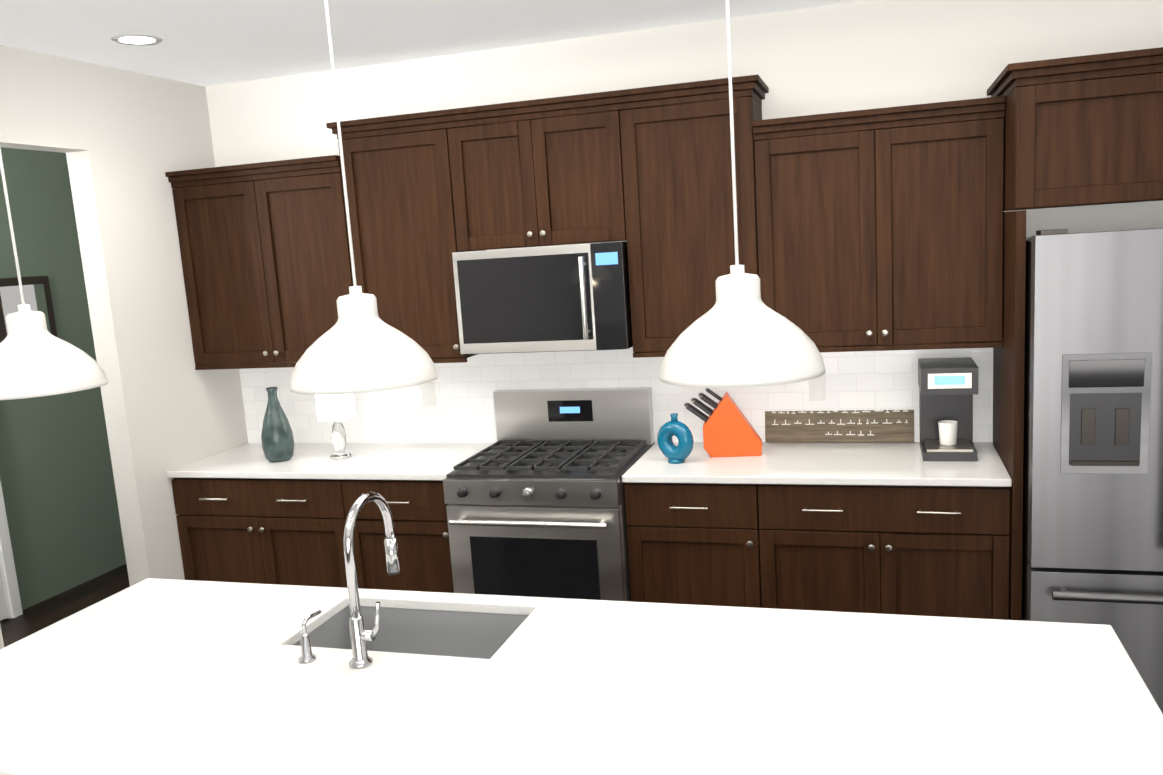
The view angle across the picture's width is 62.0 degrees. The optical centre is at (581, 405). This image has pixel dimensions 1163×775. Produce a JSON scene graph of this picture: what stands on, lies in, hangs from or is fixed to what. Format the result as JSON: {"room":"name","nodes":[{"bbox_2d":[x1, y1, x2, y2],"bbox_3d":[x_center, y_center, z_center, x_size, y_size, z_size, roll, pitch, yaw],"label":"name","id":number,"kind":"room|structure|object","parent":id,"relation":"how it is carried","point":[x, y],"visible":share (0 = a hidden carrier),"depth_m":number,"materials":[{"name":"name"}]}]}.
{"room":"kitchen","nodes":[
{"label":"kitchen","id":0,"kind":"room"},
{"bbox_2d":[0,147,125,609],"bbox_3d":[-3.592,-0.012,4.340,0.100,2.740,5.500,-1,10,17],"label":"wall","id":1,"kind":"structure","parent":0,"point":[60,497],"depth_m":5.70,"materials":[{"name":"green paint"}]},
{"bbox_2d":[0,566,8,620],"bbox_3d":[-3.327,0.237,4.827,0.103,2.035,0.760,-1,10,17],"label":"hall door","id":2,"kind":"structure","parent":1,"relation":"in","point":[4,613],"depth_m":5.32,"materials":[{"name":"white"}]},
{"bbox_2d":[0,480,22,618],"bbox_3d":[-3.356,0.209,4.830,0.056,2.114,0.910,-1,10,17],"label":"door frame","id":3,"kind":"structure","parent":1,"relation":"attached to","point":[10,583],"depth_m":5.34,"materials":[{"name":"white"}]},
{"bbox_2d":[0,276,57,342],"bbox_3d":[-3.169,-0.471,5.522,0.021,0.520,0.390,-1,10,17],"label":"mirror","id":4,"kind":"object","parent":1,"relation":"attached to","point":[37,293],"visible":0.31,"depth_m":5.52,"materials":[{"name":"black"}]},
{"bbox_2d":[0,564,129,646],"bbox_3d":[0.963,1.628,1.394,10.600,0.100,9.000,-1,10,17],"label":"floor","id":5,"kind":"structure","parent":0,"point":[49,611],"depth_m":5.53,"materials":[{"name":"brown wood"}]},
{"bbox_2d":[171,478,347,587],"bbox_3d":[-1.390,0.711,4.798,0.912,0.884,0.616,-1,10,17],"label":"base cabinet","id":6,"kind":"object","parent":5,"relation":"on","point":[239,530],"depth_m":4.48,"materials":[{"name":"brown wood"}]},
{"bbox_2d":[167,443,493,480],"bbox_3d":[-1.169,0.259,4.633,1.445,0.030,0.632,-1,10,17],"label":"countertop","id":7,"kind":"structure","parent":6,"relation":"on","point":[402,461],"depth_m":4.51,"materials":[{"name":"stone"}]},
{"bbox_2d":[261,387,294,461],"bbox_3d":[-1.456,0.087,4.609,0.150,0.352,0.150,-1,10,17],"label":"vase","id":8,"kind":"object","parent":7,"relation":"on","point":[277,439],"visible":1,"depth_m":4.57,"materials":[{"name":"teal glass"}]},
{"bbox_2d":[315,394,355,458],"bbox_3d":[-1.159,0.065,4.588,0.130,0.365,0.130,-1,10,17],"label":"table lamp","id":9,"kind":"object","parent":7,"relation":"on","point":[337,409],"visible":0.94,"depth_m":4.54,"materials":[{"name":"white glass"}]},
{"bbox_2d":[343,479,453,592],"bbox_3d":[-0.701,0.702,4.586,0.531,0.884,0.616,-1,10,17],"label":"base cabinet","id":10,"kind":"object","parent":5,"relation":"on","point":[417,507],"depth_m":4.27,"materials":[{"name":"brown wood"}]},
{"bbox_2d":[443,387,653,601],"bbox_3d":[-0.111,0.564,4.303,0.758,1.175,0.745,-1,10,17],"label":"range","id":11,"kind":"object","parent":5,"relation":"on","point":[534,497],"visible":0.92,"depth_m":4.05,"materials":[{"name":"metal"}]},
{"bbox_2d":[624,483,762,607],"bbox_3d":[0.543,0.686,4.202,0.536,0.884,0.616,-1,10,17],"label":"base cabinet","id":12,"kind":"object","parent":5,"relation":"on","point":[689,543],"depth_m":3.88,"materials":[{"name":"brown wood"}]},
{"bbox_2d":[622,442,1011,486],"bbox_3d":[0.944,0.231,3.981,1.447,0.030,0.632,-1,10,17],"label":"countertop","id":13,"kind":"structure","parent":12,"relation":"on","point":[858,463],"depth_m":3.84,"materials":[{"name":"stone"}]},
{"bbox_2d":[657,413,693,463],"bbox_3d":[0.393,0.135,4.051,0.163,0.205,0.110,-1,10,17],"label":"ring vase","id":14,"kind":"object","parent":13,"relation":"on","point":[672,452],"visible":1,"depth_m":4.03,"materials":[{"name":"blue ceramic"}]},
{"bbox_2d":[684,388,761,456],"bbox_3d":[0.602,0.064,4.130,0.324,0.293,0.110,-2,10,9],"label":"knife block","id":15,"kind":"object","parent":13,"relation":"on","point":[729,430],"visible":1,"depth_m":4.08,"materials":[{"name":"orange painted wood"},{"name":"black plastic"},{"name":"steel"}]},
{"bbox_2d":[765,409,913,441],"bbox_3d":[1.123,0.065,4.233,0.630,0.190,0.048,-1,10,17],"label":"sign board","id":16,"kind":"object","parent":13,"relation":"on","point":[865,425],"visible":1,"depth_m":4.22,"materials":[{"name":"brown wood"}]},
{"bbox_2d":[918,357,978,460],"bbox_3d":[1.474,0.009,3.899,0.208,0.365,0.321,-1,10,17],"label":"coffee maker","id":17,"kind":"object","parent":13,"relation":"on","point":[948,388],"visible":1,"depth_m":3.84,"materials":[{"name":"black plastic"}]},
{"bbox_2d":[759,446,1014,619],"bbox_3d":[1.233,0.677,3.989,0.909,0.884,0.616,-1,10,17],"label":"base cabinet","id":18,"kind":"object","parent":5,"relation":"on","point":[933,550],"depth_m":3.66,"materials":[{"name":"brown wood"}]},
{"bbox_2d":[1022,228,1162,712],"bbox_3d":[2.068,0.246,3.490,0.910,1.791,0.871,-1,10,17],"label":"fridge","id":19,"kind":"object","parent":5,"relation":"on","point":[1092,551],"visible":0.81,"depth_m":3.19,"materials":[{"name":"grey metal"}]},
{"bbox_3d":[-0.135,1.040,2.304,2.524,0.897,0.652,-1,10,17],"label":"kitchen island","id":20,"kind":"object","parent":5,"relation":"on","visible":0},
{"bbox_2d":[0,578,1162,774],"bbox_3d":[-0.207,0.710,2.082,2.620,0.230,1.035,-1,10,17],"label":"island countertop","id":21,"kind":"structure","parent":20,"relation":"on","point":[150,676],"depth_m":2.01,"materials":[{"name":"stone"}]},
{"bbox_2d":[299,610,321,662],"bbox_3d":[-0.634,0.538,2.269,0.039,0.100,0.090,-1,10,17],"label":"soap dispenser","id":22,"kind":"object","parent":21,"relation":"on","point":[308,656],"visible":1,"depth_m":2.24,"materials":[{"name":"silver metal"}]},
{"bbox_2d":[343,492,399,668],"bbox_3d":[-0.472,0.389,2.259,0.092,0.376,0.232,-1,10,17],"label":"faucet","id":23,"kind":"object","parent":21,"relation":"on","point":[360,635],"visible":1,"depth_m":2.19,"materials":[{"name":"silver metal"}]},
{"bbox_2d":[0,45,247,648],"bbox_3d":[-2.936,0.410,1.563,0.120,2.740,7.500,-1,10,17],"label":"wall","id":24,"kind":"structure","parent":0,"point":[124,140],"depth_m":4.40,"materials":[{"name":"grey paint"}]},
{"bbox_2d":[0,0,863,86],"bbox_3d":[0.782,-1.168,0.926,10.600,0.100,9.000,-1,10,17],"label":"ceiling","id":25,"kind":"structure","parent":0,"point":[205,43],"depth_m":3.85,"materials":[{"name":"white paint"}]},
{"bbox_2d":[0,148,107,399],"bbox_3d":[-1.247,-0.595,2.058,0.286,1.139,0.286,-1,10,17],"label":"pendant light","id":26,"kind":"object","parent":25,"relation":"hanging from","point":[37,359],"visible":1,"depth_m":2.08,"materials":[{"name":"white metal"}]},
{"bbox_2d":[111,34,162,45],"bbox_3d":[-1.734,-1.426,3.773,0.185,0.005,0.185,-9,11,-27],"label":"recessed light","id":27,"kind":"object","parent":25,"relation":"in","point":[135,39],"visible":0.96,"depth_m":3.72,"materials":[{"name":"white"}]},
{"bbox_2d":[290,0,437,394],"bbox_3d":[-0.464,-0.606,1.817,0.286,1.139,0.286,-1,10,17],"label":"pendant light","id":28,"kind":"object","parent":25,"relation":"hanging from","point":[360,346],"visible":1,"depth_m":1.82,"materials":[{"name":"white metal"}]},
{"bbox_2d":[659,0,824,387],"bbox_3d":[0.243,-0.615,1.599,0.286,1.139,0.286,-1,10,17],"label":"pendant light","id":29,"kind":"object","parent":25,"relation":"hanging from","point":[739,333],"visible":1,"depth_m":1.60,"materials":[{"name":"white metal"}]},
{"bbox_2d":[206,0,1162,442],"bbox_3d":[2.461,-0.318,3.822,9.120,2.740,0.120,-1,10,17],"label":"wall","id":30,"kind":"structure","parent":0,"point":[864,54],"depth_m":4.05,"materials":[{"name":"white paint"}]},
{"bbox_2d":[165,143,352,369],"bbox_3d":[-1.442,-0.710,4.692,0.912,1.016,0.346,-1,10,17],"label":"upper cabinet","id":31,"kind":"object","parent":30,"relation":"attached to","point":[264,246],"depth_m":4.54,"materials":[{"name":"brown wood"}]},
{"bbox_2d":[333,119,476,362],"bbox_3d":[-0.753,-0.731,4.477,0.531,1.040,0.346,-1,10,17],"label":"upper cabinet","id":32,"kind":"object","parent":30,"relation":"attached to","point":[399,176],"depth_m":4.31,"materials":[{"name":"brown wood"}]},
{"bbox_2d":[449,99,628,251],"bbox_3d":[-0.148,-0.981,4.245,0.764,0.550,0.346,-1,10,17],"label":"upper cabinet","id":33,"kind":"object","parent":30,"relation":"attached to","point":[538,176],"depth_m":4.08,"materials":[{"name":"brown wood"}]},
{"bbox_2d":[452,241,632,353],"bbox_3d":[-0.135,-0.477,4.269,0.760,0.446,0.454,-1,10,17],"label":"microwave","id":34,"kind":"object","parent":33,"relation":"attached to","point":[553,298],"visible":0.94,"depth_m":4.10,"materials":[{"name":"grey metal"}]},
{"bbox_2d":[239,347,992,443],"bbox_3d":[-0.038,-0.067,4.566,3.660,0.520,0.008,-1,10,17],"label":"tile backsplash","id":35,"kind":"structure","parent":30,"relation":"attached to","point":[462,410],"depth_m":4.55,"materials":[{"name":"white tile"}]},
{"bbox_2d":[421,383,435,405],"bbox_3d":[-0.756,-0.053,4.780,0.070,0.115,0.007,-1,10,17],"label":"outlet","id":36,"kind":"object","parent":35,"relation":"attached to","point":[428,389],"depth_m":4.78,"materials":[{"name":"white plastic"}]},
{"bbox_2d":[809,375,825,400],"bbox_3d":[1.030,-0.077,4.229,0.070,0.115,0.007,-1,10,17],"label":"outlet","id":37,"kind":"object","parent":35,"relation":"attached to","point":[817,390],"depth_m":4.23,"materials":[{"name":"white plastic"}]},
{"bbox_2d":[621,83,760,357],"bbox_3d":[0.490,-0.748,4.093,0.536,1.040,0.346,-1,10,17],"label":"upper cabinet","id":38,"kind":"object","parent":30,"relation":"attached to","point":[679,189],"depth_m":3.93,"materials":[{"name":"brown wood"}]},
{"bbox_2d":[757,64,1008,351],"bbox_3d":[1.182,-0.745,3.882,0.909,1.016,0.346,-1,10,17],"label":"upper cabinet","id":39,"kind":"object","parent":30,"relation":"attached to","point":[873,229],"depth_m":3.72,"materials":[{"name":"brown wood"}]},
{"bbox_2d":[1001,47,1162,214],"bbox_3d":[2.051,-0.969,3.420,1.022,0.478,0.636,-1,10,17],"label":"upper cabinet","id":40,"kind":"object","parent":30,"relation":"attached to","point":[1086,130],"depth_m":3.22,"materials":[{"name":"brown wood"}]}
]}

